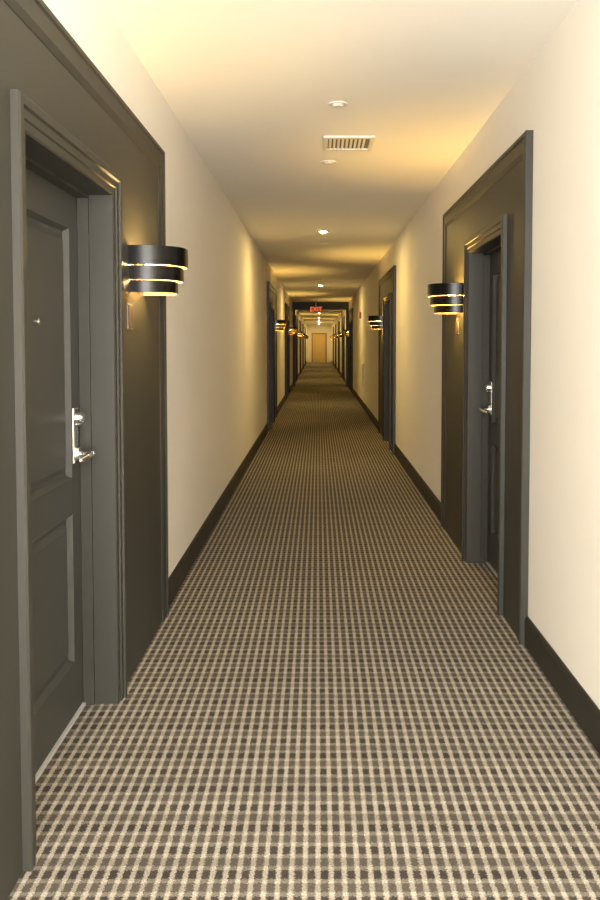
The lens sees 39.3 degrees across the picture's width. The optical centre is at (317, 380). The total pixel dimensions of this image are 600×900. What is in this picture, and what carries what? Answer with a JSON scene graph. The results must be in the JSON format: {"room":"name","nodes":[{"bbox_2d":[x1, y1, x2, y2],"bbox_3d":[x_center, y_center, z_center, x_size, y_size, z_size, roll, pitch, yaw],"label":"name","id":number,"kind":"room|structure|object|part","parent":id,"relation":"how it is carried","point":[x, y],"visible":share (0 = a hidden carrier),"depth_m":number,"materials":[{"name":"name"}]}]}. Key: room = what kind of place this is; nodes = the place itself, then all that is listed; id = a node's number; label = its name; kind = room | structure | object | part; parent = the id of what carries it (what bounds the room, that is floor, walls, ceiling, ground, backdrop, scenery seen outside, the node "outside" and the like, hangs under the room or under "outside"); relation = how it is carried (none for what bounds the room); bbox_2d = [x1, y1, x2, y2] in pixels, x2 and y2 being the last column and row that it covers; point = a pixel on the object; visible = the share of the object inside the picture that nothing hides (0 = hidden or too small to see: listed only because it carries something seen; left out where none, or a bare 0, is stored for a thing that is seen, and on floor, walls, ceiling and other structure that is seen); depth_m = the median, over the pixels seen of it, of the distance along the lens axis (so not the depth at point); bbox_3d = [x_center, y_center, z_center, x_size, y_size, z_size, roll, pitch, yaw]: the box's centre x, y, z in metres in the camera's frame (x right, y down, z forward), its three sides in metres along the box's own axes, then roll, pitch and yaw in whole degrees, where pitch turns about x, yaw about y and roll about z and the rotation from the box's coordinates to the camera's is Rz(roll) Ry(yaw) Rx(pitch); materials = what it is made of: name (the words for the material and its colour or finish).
{"room":"hotel corridor","nodes":[
{"label":"hotel corridor","id":0,"kind":"room"},
{"bbox_2d":[43,0,306,575],"bbox_3d":[-0.982,-1.305,30.172,0.300,2.770,63.600,0,3,0],"label":"wall","id":1,"kind":"structure","parent":0,"point":[216,322],"depth_m":5.90,"materials":[{"name":"paint"}]},
{"bbox_2d":[0,0,168,899],"bbox_3d":[-0.917,0.089,3.117,0.266,2.440,2.600,0,3,0],"label":"door surround","id":2,"kind":"object","parent":1,"relation":"attached to","point":[62,121],"visible":0.96,"depth_m":3.28,"materials":[{"name":"grey paint"}]},
{"bbox_2d":[26,168,95,783],"bbox_3d":[-0.920,0.311,2.837,0.129,2.022,0.978,0,3,0],"label":"door","id":3,"kind":"structure","parent":2,"relation":"attached to","point":[56,416],"depth_m":3.00,"materials":[{"name":"grey paint"}]},
{"bbox_3d":[-0.936,0.211,3.235,0.010,0.215,0.060,0,3,0],"label":"lock plate","id":4,"kind":"part","parent":3,"relation":"part of","materials":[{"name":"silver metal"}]},
{"bbox_3d":[-0.894,0.286,3.189,0.076,0.068,0.167,0,3,0],"label":"lever handle","id":5,"kind":"part","parent":3,"relation":"part of","materials":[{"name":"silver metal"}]},
{"bbox_3d":[-0.917,0.264,2.835,0.266,2.115,1.160,0,3,0],"label":"door casing","id":6,"kind":"part","parent":2,"relation":"part of","materials":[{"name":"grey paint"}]},
{"bbox_2d":[127,303,132,329],"bbox_3d":[-0.805,-0.274,3.601,0.009,0.110,0.090,0,3,0],"label":"room sign","id":7,"kind":"object","parent":2,"relation":"attached to","point":[129,306],"visible":1,"depth_m":3.59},
{"bbox_2d":[128,245,187,295],"bbox_3d":[-0.698,-0.487,3.762,0.225,0.198,0.360,0,3,0],"label":"wall sconce","id":8,"kind":"object","parent":2,"relation":"attached to","point":[164,267],"visible":1,"depth_m":3.63,"materials":[{"name":"black metal"}]},
{"bbox_3d":[-0.720,-0.414,3.765,0.180,0.052,0.276,0,3,0],"label":"lamp shade","id":9,"kind":"part","parent":8,"relation":"part of","materials":[{"name":"black metal"}]},
{"bbox_3d":[-0.708,-0.472,3.763,0.205,0.060,0.320,0,3,0],"label":"lamp shade","id":10,"kind":"part","parent":8,"relation":"part of","materials":[{"name":"black metal"}]},
{"bbox_3d":[-0.698,-0.545,3.759,0.225,0.082,0.360,0,3,0],"label":"lamp shade","id":11,"kind":"part","parent":8,"relation":"part of","materials":[{"name":"black metal"}]},
{"bbox_2d":[169,360,306,606],"bbox_3d":[-0.824,0.009,30.232,0.016,0.140,63.600,0,3,0],"label":"baseboard","id":12,"kind":"structure","parent":1,"relation":"attached to","point":[177,577],"depth_m":6.32,"materials":[{"name":"paint"}]},
{"bbox_2d":[267,281,276,430],"bbox_3d":[-0.917,-0.451,14.995,0.266,2.440,2.600,0,3,0],"label":"door surround","id":13,"kind":"object","parent":1,"relation":"attached to","point":[271,292],"visible":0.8,"depth_m":14.80,"materials":[{"name":"grey paint"}]},
{"bbox_3d":[-0.917,-0.275,14.713,0.266,2.115,1.160,0,3,0],"label":"door casing","id":14,"kind":"part","parent":13,"relation":"part of","materials":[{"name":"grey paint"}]},
{"bbox_2d":[275,320,286,330],"bbox_3d":[-0.698,-1.026,15.639,0.225,0.198,0.360,0,3,0],"label":"wall sconce","id":15,"kind":"object","parent":13,"relation":"attached to","point":[280,325],"visible":0.94,"depth_m":15.51,"materials":[{"name":"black metal"}]},
{"bbox_3d":[-0.708,-1.012,15.640,0.205,0.060,0.320,0,3,0],"label":"lamp shade","id":16,"kind":"part","parent":15,"relation":"part of","materials":[{"name":"black metal"}]},
{"bbox_3d":[-0.698,-1.085,15.637,0.225,0.082,0.360,0,3,0],"label":"lamp shade","id":17,"kind":"part","parent":15,"relation":"part of","materials":[{"name":"black metal"}]},
{"bbox_2d":[285,303,289,399],"bbox_3d":[-0.917,-0.782,22.288,0.266,2.440,2.600,0,3,0],"label":"door surround","id":18,"kind":"object","parent":1,"relation":"attached to","point":[287,308],"visible":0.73,"depth_m":22.48,"materials":[{"name":"grey paint"}]},
{"bbox_3d":[-0.917,-0.606,22.005,0.266,2.115,1.160,0,3,0],"label":"door casing","id":19,"kind":"part","parent":18,"relation":"part of","materials":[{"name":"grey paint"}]},
{"bbox_2d":[289,327,296,333],"bbox_3d":[-0.698,-1.358,22.932,0.225,0.198,0.360,0,3,0],"label":"wall sconce","id":20,"kind":"object","parent":18,"relation":"attached to","point":[292,330],"visible":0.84,"depth_m":22.80,"materials":[{"name":"gold metal"}]},
{"bbox_2d":[295,315,297,381],"bbox_3d":[-0.917,-1.213,31.778,0.266,2.440,2.600,0,3,0],"label":"door surround","id":21,"kind":"object","parent":1,"relation":"attached to","point":[296,317],"visible":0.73,"depth_m":30.93,"materials":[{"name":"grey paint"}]},
{"bbox_3d":[-0.917,-1.037,31.495,0.266,2.115,1.160,0,3,0],"label":"door casing","id":22,"kind":"part","parent":21,"relation":"part of","materials":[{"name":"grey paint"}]},
{"bbox_2d":[299,320,300,373],"bbox_3d":[-0.917,-1.530,38.770,0.266,2.440,2.600,0,3,0],"label":"door surround","id":23,"kind":"object","parent":1,"relation":"attached to","point":[299,320],"visible":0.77,"depth_m":37.86,"materials":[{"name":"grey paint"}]},
{"bbox_3d":[-0.917,-1.355,38.488,0.266,2.115,1.160,0,3,0],"label":"door casing","id":24,"kind":"part","parent":23,"relation":"part of","materials":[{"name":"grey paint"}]},
{"bbox_2d":[302,324,303,368],"bbox_3d":[-0.917,-1.848,45.763,0.266,2.440,2.600,0,3,0],"label":"door surround","id":25,"kind":"object","parent":1,"relation":"attached to","point":[302,324],"visible":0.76,"depth_m":45.94,"materials":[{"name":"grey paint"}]},
{"bbox_3d":[-0.917,-1.672,45.481,0.266,2.115,1.160,0,3,0],"label":"door casing","id":26,"kind":"part","parent":25,"relation":"part of","materials":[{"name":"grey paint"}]},
{"bbox_2d":[305,327,305,364],"bbox_3d":[-0.917,-2.188,53.256,0.266,2.440,2.600,0,3,0],"label":"door surround","id":27,"kind":"object","parent":1,"relation":"attached to","point":[305,327],"visible":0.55,"depth_m":53.50,"materials":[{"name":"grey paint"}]},
{"bbox_2d":[7,362,599,899],"bbox_3d":[0.100,0.124,30.337,3.000,0.100,63.800,0,3,0],"label":"floor","id":28,"kind":"structure","parent":0,"point":[331,702],"depth_m":3.17,"materials":[{"name":"carpet"}]},
{"bbox_2d":[307,324,331,361],"bbox_3d":[0.085,-2.752,62.039,2.430,2.770,0.200,0,3,0],"label":"wall","id":29,"kind":"structure","parent":0,"point":[311,328],"depth_m":61.93,"materials":[{"name":"paint"}]},
{"bbox_2d":[313,334,324,361],"bbox_3d":[0.085,-2.389,61.912,0.930,2.035,0.086,0,3,0],"label":"door","id":30,"kind":"structure","parent":29,"relation":"in","point":[318,339],"depth_m":61.94,"materials":[{"name":"beige paint"}]},
{"bbox_2d":[312,333,326,361],"bbox_3d":[0.085,-2.432,61.938,1.120,2.140,0.030,0,3,0],"label":"door frame","id":31,"kind":"structure","parent":29,"relation":"attached to","point":[312,333],"depth_m":61.91,"materials":[{"name":"beige paint"}]},
{"bbox_2d":[103,0,577,323],"bbox_3d":[0.100,-2.743,30.207,3.000,0.100,63.800,0,3,0],"label":"ceiling","id":32,"kind":"structure","parent":0,"point":[251,84],"depth_m":4.50,"materials":[{"name":"paint"}]},
{"bbox_2d":[310,306,321,312],"bbox_3d":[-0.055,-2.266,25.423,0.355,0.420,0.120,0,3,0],"label":"exit sign","id":33,"kind":"object","parent":32,"relation":"hanging from","point":[313,309],"visible":1,"depth_m":25.40,"materials":[{"name":"red plastic"}]},
{"bbox_2d":[321,160,336,164],"bbox_3d":[0.080,-1.593,6.154,0.124,0.016,0.124,0,3,0],"label":"smoke detector","id":34,"kind":"object","parent":32,"relation":"attached to","point":[326,162],"visible":1,"depth_m":6.13,"materials":[{"name":"white plastic"}]},
{"bbox_2d":[328,101,347,107],"bbox_3d":[0.110,-1.525,4.656,0.116,0.016,0.116,0,3,0],"label":"smoke detector","id":35,"kind":"object","parent":32,"relation":"attached to","point":[335,104],"visible":1,"depth_m":4.63,"materials":[{"name":"white plastic"}]},
{"bbox_2d":[323,136,374,150],"bbox_3d":[0.200,-1.567,5.555,0.330,0.014,0.380,0,3,0],"label":"ceiling vent","id":36,"kind":"object","parent":32,"relation":"in","point":[330,143],"visible":1,"depth_m":5.54,"materials":[{"name":"white plastic"}]},
{"bbox_2d":[332,0,599,708],"bbox_3d":[1.156,-1.305,30.172,0.300,2.770,63.600,0,3,0],"label":"wall","id":37,"kind":"structure","parent":0,"point":[557,96],"depth_m":3.60,"materials":[{"name":"paint"}]},
{"bbox_2d":[293,302,348,385],"bbox_3d":[0.087,-1.192,27.674,1.838,2.770,0.220,0,3,0],"label":"door frame","id":38,"kind":"structure","parent":37,"relation":"attached to","point":[296,305],"depth_m":27.52,"materials":[{"name":"grey paint"}]},
{"bbox_2d":[333,327,333,364],"bbox_3d":[1.091,-2.233,54.255,0.266,2.440,2.600,0,3,0],"label":"door surround","id":39,"kind":"object","parent":37,"relation":"attached to","point":[333,327],"visible":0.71,"depth_m":52.96,"materials":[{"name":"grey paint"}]},
{"bbox_2d":[335,324,336,367],"bbox_3d":[1.091,-1.893,46.762,0.266,2.440,2.600,0,3,0],"label":"door surround","id":40,"kind":"object","parent":37,"relation":"attached to","point":[336,324],"visible":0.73,"depth_m":45.75,"materials":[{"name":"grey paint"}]},
{"bbox_3d":[1.091,-1.718,46.480,0.266,2.115,1.160,0,3,0],"label":"door casing","id":41,"kind":"part","parent":40,"relation":"part of","materials":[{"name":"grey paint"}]},
{"bbox_2d":[338,321,339,373],"bbox_3d":[1.091,-1.576,39.770,0.266,2.440,2.600,0,3,0],"label":"door surround","id":42,"kind":"object","parent":37,"relation":"attached to","point":[338,321],"visible":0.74,"depth_m":38.53,"materials":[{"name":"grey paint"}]},
{"bbox_3d":[1.091,-1.400,39.487,0.266,2.115,1.160,0,3,0],"label":"door casing","id":43,"kind":"part","parent":42,"relation":"part of","materials":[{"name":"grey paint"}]},
{"bbox_2d":[342,316,344,380],"bbox_3d":[1.091,-1.258,32.777,0.266,2.440,2.600,0,3,0],"label":"door surround","id":44,"kind":"object","parent":37,"relation":"attached to","point":[343,317],"visible":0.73,"depth_m":31.93,"materials":[{"name":"grey paint"}]},
{"bbox_3d":[1.091,-1.083,32.494,0.266,2.115,1.160,0,3,0],"label":"door casing","id":45,"kind":"part","parent":44,"relation":"part of","materials":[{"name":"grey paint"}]},
{"bbox_2d":[348,308,352,392],"bbox_3d":[1.091,-0.927,25.484,0.266,2.440,2.600,0,3,0],"label":"door surround","id":46,"kind":"object","parent":37,"relation":"attached to","point":[350,312],"visible":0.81,"depth_m":25.67,"materials":[{"name":"grey paint"}]},
{"bbox_2d":[343,329,348,335],"bbox_3d":[0.872,-1.480,26.010,0.225,0.198,0.360,0,3,0],"label":"wall sconce","id":47,"kind":"object","parent":46,"relation":"attached to","point":[345,331],"visible":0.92,"depth_m":25.87,"materials":[{"name":"gold metal"}]},
{"bbox_3d":[1.091,-0.751,25.202,0.266,2.115,1.160,0,3,0],"label":"door casing","id":48,"kind":"part","parent":46,"relation":"part of","materials":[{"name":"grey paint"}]},
{"bbox_2d":[362,363,363,387],"bbox_3d":[1.000,-0.115,18.614,0.012,0.540,0.840,0,3,0],"label":"air vent","id":49,"kind":"object","parent":37,"relation":"in","point":[362,363],"visible":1,"depth_m":18.76,"materials":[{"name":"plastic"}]},
{"bbox_2d":[378,265,395,453],"bbox_3d":[1.091,-0.321,12.148,0.266,2.440,2.600,0,3,0],"label":"door surround","id":50,"kind":"object","parent":37,"relation":"attached to","point":[386,346],"visible":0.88,"depth_m":12.32,"materials":[{"name":"grey paint"}]},
{"bbox_2d":[368,316,382,328],"bbox_3d":[0.872,-0.875,12.673,0.225,0.198,0.360,0,3,0],"label":"wall sconce","id":51,"kind":"object","parent":50,"relation":"attached to","point":[376,322],"visible":0.97,"depth_m":12.54,"materials":[{"name":"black metal"}]},
{"bbox_3d":[0.872,-0.933,12.671,0.225,0.082,0.360,0,3,0],"label":"lamp shade","id":52,"kind":"part","parent":51,"relation":"part of","materials":[{"name":"black metal"}]},
{"bbox_3d":[0.881,-0.860,12.674,0.205,0.060,0.320,0,3,0],"label":"lamp shade","id":53,"kind":"part","parent":51,"relation":"part of","materials":[{"name":"black metal"}]},
{"bbox_3d":[0.894,-0.802,12.677,0.180,0.052,0.276,0,3,0],"label":"lamp shade","id":54,"kind":"part","parent":51,"relation":"part of","materials":[{"name":"black metal"}]},
{"bbox_3d":[1.091,-0.146,11.866,0.266,2.115,1.160,0,3,0],"label":"door casing","id":55,"kind":"part","parent":50,"relation":"part of","materials":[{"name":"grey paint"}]},
{"bbox_2d":[331,360,599,754],"bbox_3d":[0.998,0.009,30.232,0.016,0.140,63.600,0,3,0],"label":"baseboard","id":56,"kind":"structure","parent":37,"relation":"attached to","point":[576,699],"depth_m":3.55,"materials":[{"name":"paint"}]},
{"bbox_2d":[441,130,533,644],"bbox_3d":[1.091,-0.009,5.275,0.266,2.440,2.600,0,3,0],"label":"door surround","id":57,"kind":"object","parent":37,"relation":"attached to","point":[495,214],"visible":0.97,"depth_m":4.82,"materials":[{"name":"grey paint"}]},
{"bbox_2d":[427,283,462,313],"bbox_3d":[0.872,-0.563,5.800,0.225,0.198,0.360,0,3,0],"label":"wall sconce","id":58,"kind":"object","parent":57,"relation":"attached to","point":[443,297],"visible":0.99,"depth_m":5.67,"materials":[{"name":"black metal"}]},
{"bbox_3d":[0.872,-0.621,5.798,0.225,0.082,0.360,0,3,0],"label":"lamp shade","id":59,"kind":"part","parent":58,"relation":"part of","materials":[{"name":"black metal"}]},
{"bbox_3d":[0.881,-0.548,5.801,0.205,0.060,0.320,0,3,0],"label":"lamp shade","id":60,"kind":"part","parent":58,"relation":"part of","materials":[{"name":"black metal"}]},
{"bbox_3d":[0.894,-0.490,5.804,0.180,0.052,0.276,0,3,0],"label":"lamp shade","id":61,"kind":"part","parent":58,"relation":"part of","materials":[{"name":"black metal"}]},
{"bbox_2d":[456,319,458,334],"bbox_3d":[0.980,-0.378,5.909,0.009,0.110,0.090,0,3,0],"label":"room sign","id":62,"kind":"object","parent":57,"relation":"attached to","point":[457,320],"visible":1,"depth_m":5.87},
{"bbox_3d":[1.091,0.166,4.993,0.266,2.115,1.160,0,3,0],"label":"door casing","id":63,"kind":"part","parent":57,"relation":"part of","materials":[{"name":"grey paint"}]},
{"bbox_2d":[479,250,500,577],"bbox_3d":[1.095,0.213,4.995,0.129,2.022,0.978,0,3,0],"label":"door","id":64,"kind":"structure","parent":57,"relation":"attached to","point":[492,387],"depth_m":5.33,"materials":[{"name":"grey paint"}]},
{"bbox_3d":[1.068,0.188,5.346,0.076,0.068,0.167,0,3,0],"label":"lever handle","id":65,"kind":"part","parent":64,"relation":"part of","materials":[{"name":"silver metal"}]},
{"bbox_3d":[1.110,0.113,5.393,0.010,0.215,0.060,0,3,0],"label":"lock plate","id":66,"kind":"part","parent":64,"relation":"part of","materials":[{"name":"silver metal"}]}
]}

